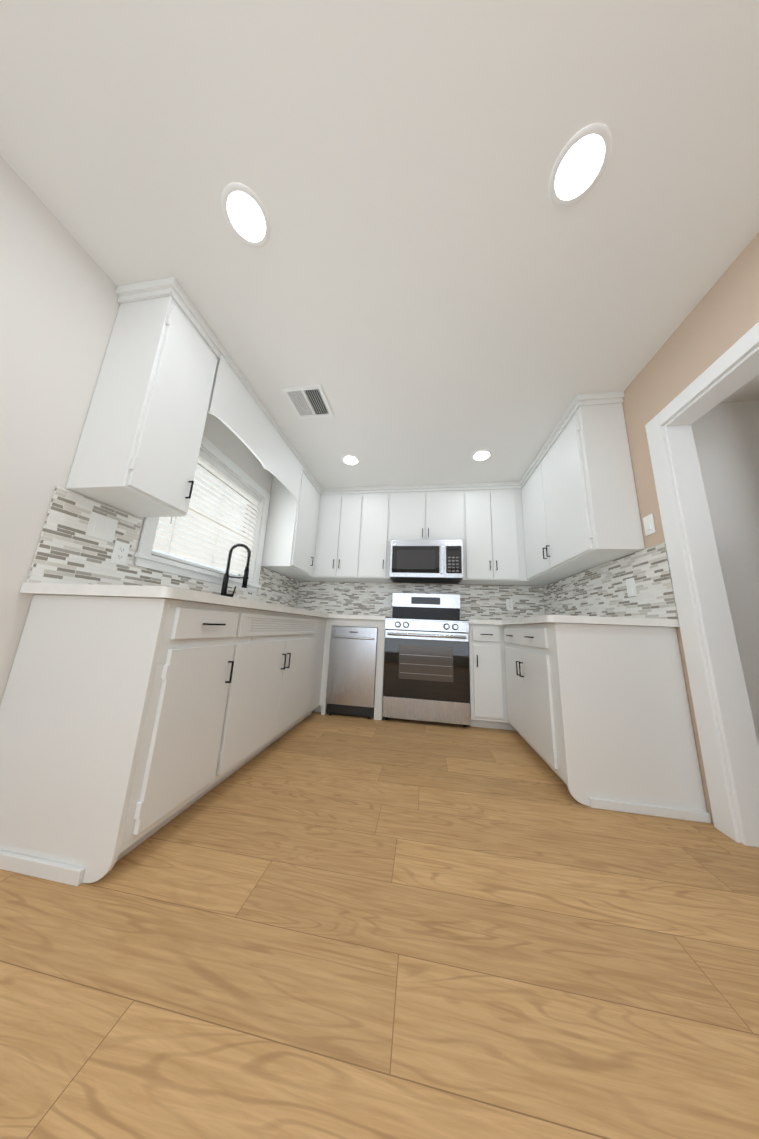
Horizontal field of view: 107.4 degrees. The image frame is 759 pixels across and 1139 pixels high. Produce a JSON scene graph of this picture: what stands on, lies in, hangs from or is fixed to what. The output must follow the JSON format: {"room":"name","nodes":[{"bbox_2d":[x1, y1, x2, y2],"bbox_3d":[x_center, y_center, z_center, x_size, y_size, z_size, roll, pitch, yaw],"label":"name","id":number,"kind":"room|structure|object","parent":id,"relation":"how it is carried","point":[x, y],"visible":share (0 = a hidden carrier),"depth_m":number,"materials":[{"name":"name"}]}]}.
{"room":"kitchen","nodes":[
{"label":"kitchen","id":0,"kind":"room"},
{"bbox_2d":[0,155,295,705],"bbox_3d":[-1.475,-0.261,1.084,0.150,2.450,5.070,1,-12,9],"label":"wall","id":1,"kind":"structure","parent":0,"point":[59,305],"depth_m":1.13,"materials":[{"name":"white paint"}]},
{"bbox_2d":[66,277,223,516],"bbox_3d":[-1.158,-0.860,1.446,0.346,1.102,0.355,1,-12,9],"label":"upper cabinet","id":2,"kind":"object","parent":1,"relation":"attached to","point":[138,450],"visible":1,"depth_m":1.34,"materials":[{"name":"white paint"}]},
{"bbox_2d":[26,486,299,607],"bbox_3d":[-1.204,0.100,2.319,0.009,0.418,2.428,1,-12,9],"label":"backsplash","id":3,"kind":"structure","parent":1,"relation":"attached to","point":[68,551],"depth_m":1.33,"materials":[{"name":"tile"}]},
{"bbox_2d":[85,512,117,541],"bbox_3d":[-1.340,-0.204,1.351,0.010,0.115,0.116,1,-12,9],"label":"light switch","id":4,"kind":"object","parent":3,"relation":"attached to","point":[100,526],"visible":1,"depth_m":1.34,"materials":[{"name":"white plastic"}]},
{"bbox_2d":[110,540,129,565],"bbox_3d":[-1.330,-0.084,1.433,0.008,0.115,0.070,1,-12,9],"label":"electrical outlet","id":5,"kind":"object","parent":3,"relation":"attached to","point":[120,552],"visible":1,"depth_m":1.43,"materials":[{"name":"white plastic"}]},
{"bbox_2d":[134,436,269,592],"bbox_3d":[-1.280,-0.389,2.178,0.185,0.995,1.180,1,-12,9],"label":"window","id":6,"kind":"structure","parent":1,"relation":"in","point":[145,558],"depth_m":2.17,"materials":[{"name":"white paint"}]},
{"bbox_2d":[151,449,261,580],"bbox_3d":[-1.265,-0.394,2.177,0.074,0.816,0.974,1,-12,9],"label":"window blind","id":7,"kind":"object","parent":6,"relation":"attached to","point":[209,463],"visible":0.62,"depth_m":2.12,"materials":[{"name":"white paint"}]},
{"bbox_2d":[207,348,303,502],"bbox_3d":[-1.036,-1.013,2.268,0.330,0.456,1.205,1,-12,9],"label":"valance","id":8,"kind":"object","parent":1,"relation":"attached to","point":[238,409],"visible":0.96,"depth_m":2.02,"materials":[{"name":"white paint"}]},
{"bbox_2d":[261,462,322,580],"bbox_3d":[-0.888,-0.480,3.208,0.346,1.102,0.878,1,-12,9],"label":"upper cabinet","id":9,"kind":"object","parent":1,"relation":"attached to","point":[289,548],"visible":0.81,"depth_m":2.82,"materials":[{"name":"white paint"}]},
{"bbox_2d":[0,711,758,1138],"bbox_3d":[0.658,1.014,0.483,4.680,0.100,5.470,1,-12,9],"label":"floor","id":10,"kind":"structure","parent":0,"point":[320,925],"depth_m":0.69,"materials":[{"name":"brown wood"}]},
{"bbox_2d":[0,594,247,885],"bbox_3d":[-1.073,0.580,1.191,0.628,0.884,0.427,1,-12,9],"label":"base cabinet","id":11,"kind":"object","parent":10,"relation":"on","point":[128,725],"depth_m":1.00,"materials":[{"name":"white paint"}]},
{"bbox_2d":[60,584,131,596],"bbox_3d":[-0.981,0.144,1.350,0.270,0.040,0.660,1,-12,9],"label":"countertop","id":12,"kind":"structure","parent":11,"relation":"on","point":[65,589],"depth_m":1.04,"materials":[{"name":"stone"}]},
{"bbox_2d":[220,609,319,782],"bbox_3d":[-0.963,0.734,1.905,0.628,0.884,1.050,1,-12,9],"label":"base cabinet","id":13,"kind":"object","parent":10,"relation":"on","point":[273,695],"depth_m":1.71,"materials":[{"name":"white paint"}]},
{"bbox_2d":[20,583,331,617],"bbox_3d":[-0.893,0.330,2.222,0.660,0.040,2.448,1,-12,9],"label":"countertop","id":14,"kind":"structure","parent":13,"relation":"on","point":[161,592],"depth_m":1.10,"materials":[{"name":"stone"}]},
{"bbox_2d":[221,543,250,596],"bbox_3d":[-1.096,0.032,2.132,0.185,0.485,0.056,5,-12,-13],"label":"faucet","id":15,"kind":"object","parent":14,"relation":"on","point":[226,576],"visible":1,"depth_m":2.12,"materials":[{"name":"black metal"}]},
{"bbox_2d":[308,617,325,715],"bbox_3d":[-0.862,0.877,2.569,0.628,0.884,0.323,1,-12,9],"label":"base cabinet","id":16,"kind":"object","parent":10,"relation":"on","point":[320,626],"depth_m":2.57,"materials":[{"name":"white paint"}]},
{"bbox_2d":[313,618,348,714],"bbox_3d":[-0.772,0.974,3.016,0.670,0.884,0.608,1,-12,9],"label":"base cabinet","id":17,"kind":"object","parent":10,"relation":"on","point":[322,707],"depth_m":2.69,"materials":[{"name":"white paint"}]},
{"bbox_2d":[332,614,388,619],"bbox_3d":[-0.169,0.521,2.983,0.541,0.040,0.683,1,-12,9],"label":"countertop","id":18,"kind":"structure","parent":17,"relation":"on","point":[340,616],"depth_m":2.70,"materials":[{"name":"stone"}]},
{"bbox_2d":[326,626,377,718],"bbox_3d":[-0.227,1.004,2.856,0.452,0.808,0.612,1,-12,9],"label":"dishwasher","id":19,"kind":"object","parent":10,"relation":"on","point":[351,673],"visible":0.92,"depth_m":2.61,"materials":[{"name":"grey metal"}]},
{"bbox_2d":[382,593,469,727],"bbox_3d":[0.463,0.816,2.805,0.765,1.215,0.661,1,-12,9],"label":"range","id":20,"kind":"object","parent":10,"relation":"on","point":[426,666],"visible":1,"depth_m":2.52,"materials":[{"name":"grey metal"}]},
{"bbox_2d":[468,624,504,729],"bbox_3d":[0.975,0.994,2.735,0.266,0.884,0.626,1,-12,9],"label":"base cabinet","id":21,"kind":"object","parent":10,"relation":"on","point":[487,684],"depth_m":2.44,"materials":[{"name":"white paint"}]},
{"bbox_2d":[465,619,491,624],"bbox_3d":[0.984,0.539,2.820,0.250,0.040,0.648,1,-12,9],"label":"countertop","id":22,"kind":"structure","parent":21,"relation":"on","point":[471,621],"depth_m":2.53,"materials":[{"name":"stone"}]},
{"bbox_2d":[501,625,516,730],"bbox_3d":[1.422,1.000,2.665,0.638,0.884,0.626,1,-12,9],"label":"base cabinet","id":23,"kind":"object","parent":10,"relation":"on","point":[508,726],"depth_m":2.40,"materials":[{"name":"white paint"}]},
{"bbox_2d":[492,615,679,626],"bbox_3d":[1.345,0.443,2.284,0.686,0.040,1.618,1,-12,9],"label":"countertop","id":24,"kind":"structure","parent":23,"relation":"on","point":[655,622],"depth_m":1.51,"materials":[{"name":"stone"}]},
{"bbox_2d":[504,623,711,822],"bbox_3d":[1.306,0.835,1.900,0.636,0.884,0.994,1,-12,9],"label":"base cabinet","id":25,"kind":"object","parent":10,"relation":"on","point":[599,716],"visible":1,"depth_m":1.45,"materials":[{"name":"white paint"}]},
{"bbox_2d":[0,0,758,487],"bbox_3d":[0.078,-1.489,1.111,3.280,0.100,5.470,1,-12,9],"label":"ceiling","id":26,"kind":"structure","parent":0,"point":[430,282],"depth_m":1.05,"materials":[{"name":"white paint"}]},
{"bbox_2d":[222,183,270,246],"bbox_3d":[-0.548,-1.454,1.153,0.184,0.006,0.184,1,-12,9],"label":"recessed light","id":27,"kind":"object","parent":26,"relation":"in","point":[246,215],"visible":1,"depth_m":1.14,"materials":[{"name":"white paint"}]},
{"bbox_2d":[282,384,333,418],"bbox_3d":[-0.530,-1.253,2.100,0.290,0.010,0.290,1,-12,9],"label":"ceiling vent","id":28,"kind":"object","parent":26,"relation":"in","point":[309,401],"visible":1,"depth_m":2.08,"materials":[{"name":"white metal"}]},
{"bbox_2d":[341,455,359,465],"bbox_3d":[-0.290,-1.097,2.805,0.184,0.006,0.184,1,-12,9],"label":"recessed light","id":29,"kind":"object","parent":26,"relation":"in","point":[351,460],"visible":1,"depth_m":2.80,"materials":[{"name":"white paint"}]},
{"bbox_2d":[471,449,491,460],"bbox_3d":[0.967,-1.076,2.639,0.184,0.006,0.184,1,-12,9],"label":"recessed light","id":30,"kind":"object","parent":26,"relation":"in","point":[482,455],"visible":1,"depth_m":2.63,"materials":[{"name":"white paint"}]},
{"bbox_2d":[549,123,611,206],"bbox_3d":[0.712,-1.430,0.996,0.184,0.006,0.184,1,-12,9],"label":"recessed light","id":31,"kind":"object","parent":26,"relation":"in","point":[580,164],"visible":1,"depth_m":0.99,"materials":[{"name":"white paint"}]},
{"bbox_2d":[314,581,524,627],"bbox_3d":[0.408,0.301,3.374,3.180,2.450,0.150,1,-12,9],"label":"wall","id":32,"kind":"structure","parent":0,"point":[415,583],"depth_m":3.30,"materials":[{"name":"beige paint"}]},
{"bbox_2d":[313,487,364,581],"bbox_3d":[-0.459,-0.417,3.418,0.531,1.102,0.318,1,-12,9],"label":"upper cabinet","id":33,"kind":"object","parent":32,"relation":"attached to","point":[359,529],"depth_m":3.26,"materials":[{"name":"white paint"}]},
{"bbox_2d":[357,486,392,582],"bbox_3d":[-0.019,-0.412,3.349,0.359,1.102,0.318,1,-12,9],"label":"upper cabinet","id":34,"kind":"object","parent":32,"relation":"attached to","point":[377,511],"depth_m":3.19,"materials":[{"name":"white paint"}]},
{"bbox_2d":[297,581,544,619],"bbox_3d":[0.392,0.371,3.277,2.876,0.418,0.009,1,-12,9],"label":"backsplash","id":35,"kind":"structure","parent":32,"relation":"attached to","point":[483,602],"depth_m":3.29,"materials":[{"name":"tile"}]},
{"bbox_2d":[506,599,512,609],"bbox_3d":[1.448,0.388,3.102,0.070,0.115,0.008,1,-12,9],"label":"electrical outlet","id":36,"kind":"object","parent":35,"relation":"attached to","point":[509,604],"visible":1,"depth_m":3.10,"materials":[{"name":"white plastic"}]},
{"bbox_2d":[393,483,464,540],"bbox_3d":[0.546,-0.608,3.305,0.822,0.687,0.318,1,-12,9],"label":"upper cabinet","id":37,"kind":"object","parent":32,"relation":"attached to","point":[431,511],"depth_m":3.15,"materials":[{"name":"white paint"}]},
{"bbox_2d":[390,540,462,583],"bbox_3d":[0.518,-0.081,3.127,0.760,0.414,0.428,1,-12,9],"label":"over-the-range microwave","id":38,"kind":"object","parent":37,"relation":"attached to","point":[427,561],"visible":1,"depth_m":2.96,"materials":[{"name":"grey metal"}]},
{"bbox_2d":[459,481,527,584],"bbox_3d":[1.246,-0.396,3.152,0.642,1.102,0.318,1,-12,9],"label":"upper cabinet","id":39,"kind":"object","parent":32,"relation":"attached to","point":[494,543],"depth_m":2.99,"materials":[{"name":"white paint"}]},
{"bbox_2d":[520,583,549,585],"bbox_3d":[1.684,-0.392,3.079,0.281,1.102,0.328,1,-12,9],"label":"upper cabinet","id":40,"kind":"object","parent":32,"relation":"attached to","point":[526,584],"depth_m":3.03,"materials":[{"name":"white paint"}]},
{"bbox_2d":[552,232,758,823],"bbox_3d":[1.504,-0.224,0.620,0.120,2.450,5.070,1,-12,9],"label":"wall","id":41,"kind":"structure","parent":0,"point":[721,318],"depth_m":1.42,"materials":[{"name":"beige paint"}]},
{"bbox_2d":[519,452,582,582],"bbox_3d":[1.621,-0.480,2.670,0.281,1.102,0.519,1,-12,9],"label":"upper cabinet","id":42,"kind":"object","parent":41,"relation":"attached to","point":[532,506],"depth_m":2.67,"materials":[{"name":"white paint"}]},
{"bbox_2d":[539,391,644,570],"bbox_3d":[1.537,-0.599,2.119,0.281,1.102,0.621,1,-12,9],"label":"upper cabinet","id":43,"kind":"object","parent":41,"relation":"attached to","point":[580,508],"depth_m":1.89,"materials":[{"name":"white paint"}]},
{"bbox_2d":[543,542,677,618],"bbox_3d":[1.689,0.220,2.274,0.009,0.418,1.608,1,-12,9],"label":"backsplash","id":44,"kind":"structure","parent":41,"relation":"attached to","point":[600,591],"depth_m":1.88,"materials":[{"name":"tile"}]},
{"bbox_2d":[626,578,636,596],"bbox_3d":[1.602,0.114,1.779,0.010,0.115,0.070,1,-12,9],"label":"light switch","id":45,"kind":"object","parent":44,"relation":"attached to","point":[631,587],"visible":1,"depth_m":1.77,"materials":[{"name":"white plastic"}]},
{"bbox_2d":[643,513,655,535],"bbox_3d":[1.598,-0.265,1.654,0.010,0.115,0.070,1,-12,9],"label":"light switch","id":46,"kind":"object","parent":41,"relation":"attached to","point":[649,524],"visible":1,"depth_m":1.65,"materials":[{"name":"white plastic"}]},
{"bbox_2d":[645,322,758,846],"bbox_3d":[1.542,0.035,0.936,0.139,2.075,1.078,1,-12,9],"label":"door frame","id":47,"kind":"structure","parent":41,"relation":"attached to","point":[729,745],"depth_m":1.33,"materials":[{"name":"white paint"}]},
{"bbox_2d":[691,373,758,744],"bbox_3d":[2.271,-0.239,0.506,1.430,2.500,5.070,1,-12,9],"label":"wall","id":48,"kind":"structure","parent":0,"point":[725,431],"depth_m":1.80,"materials":[{"name":"white paint"}]}
]}

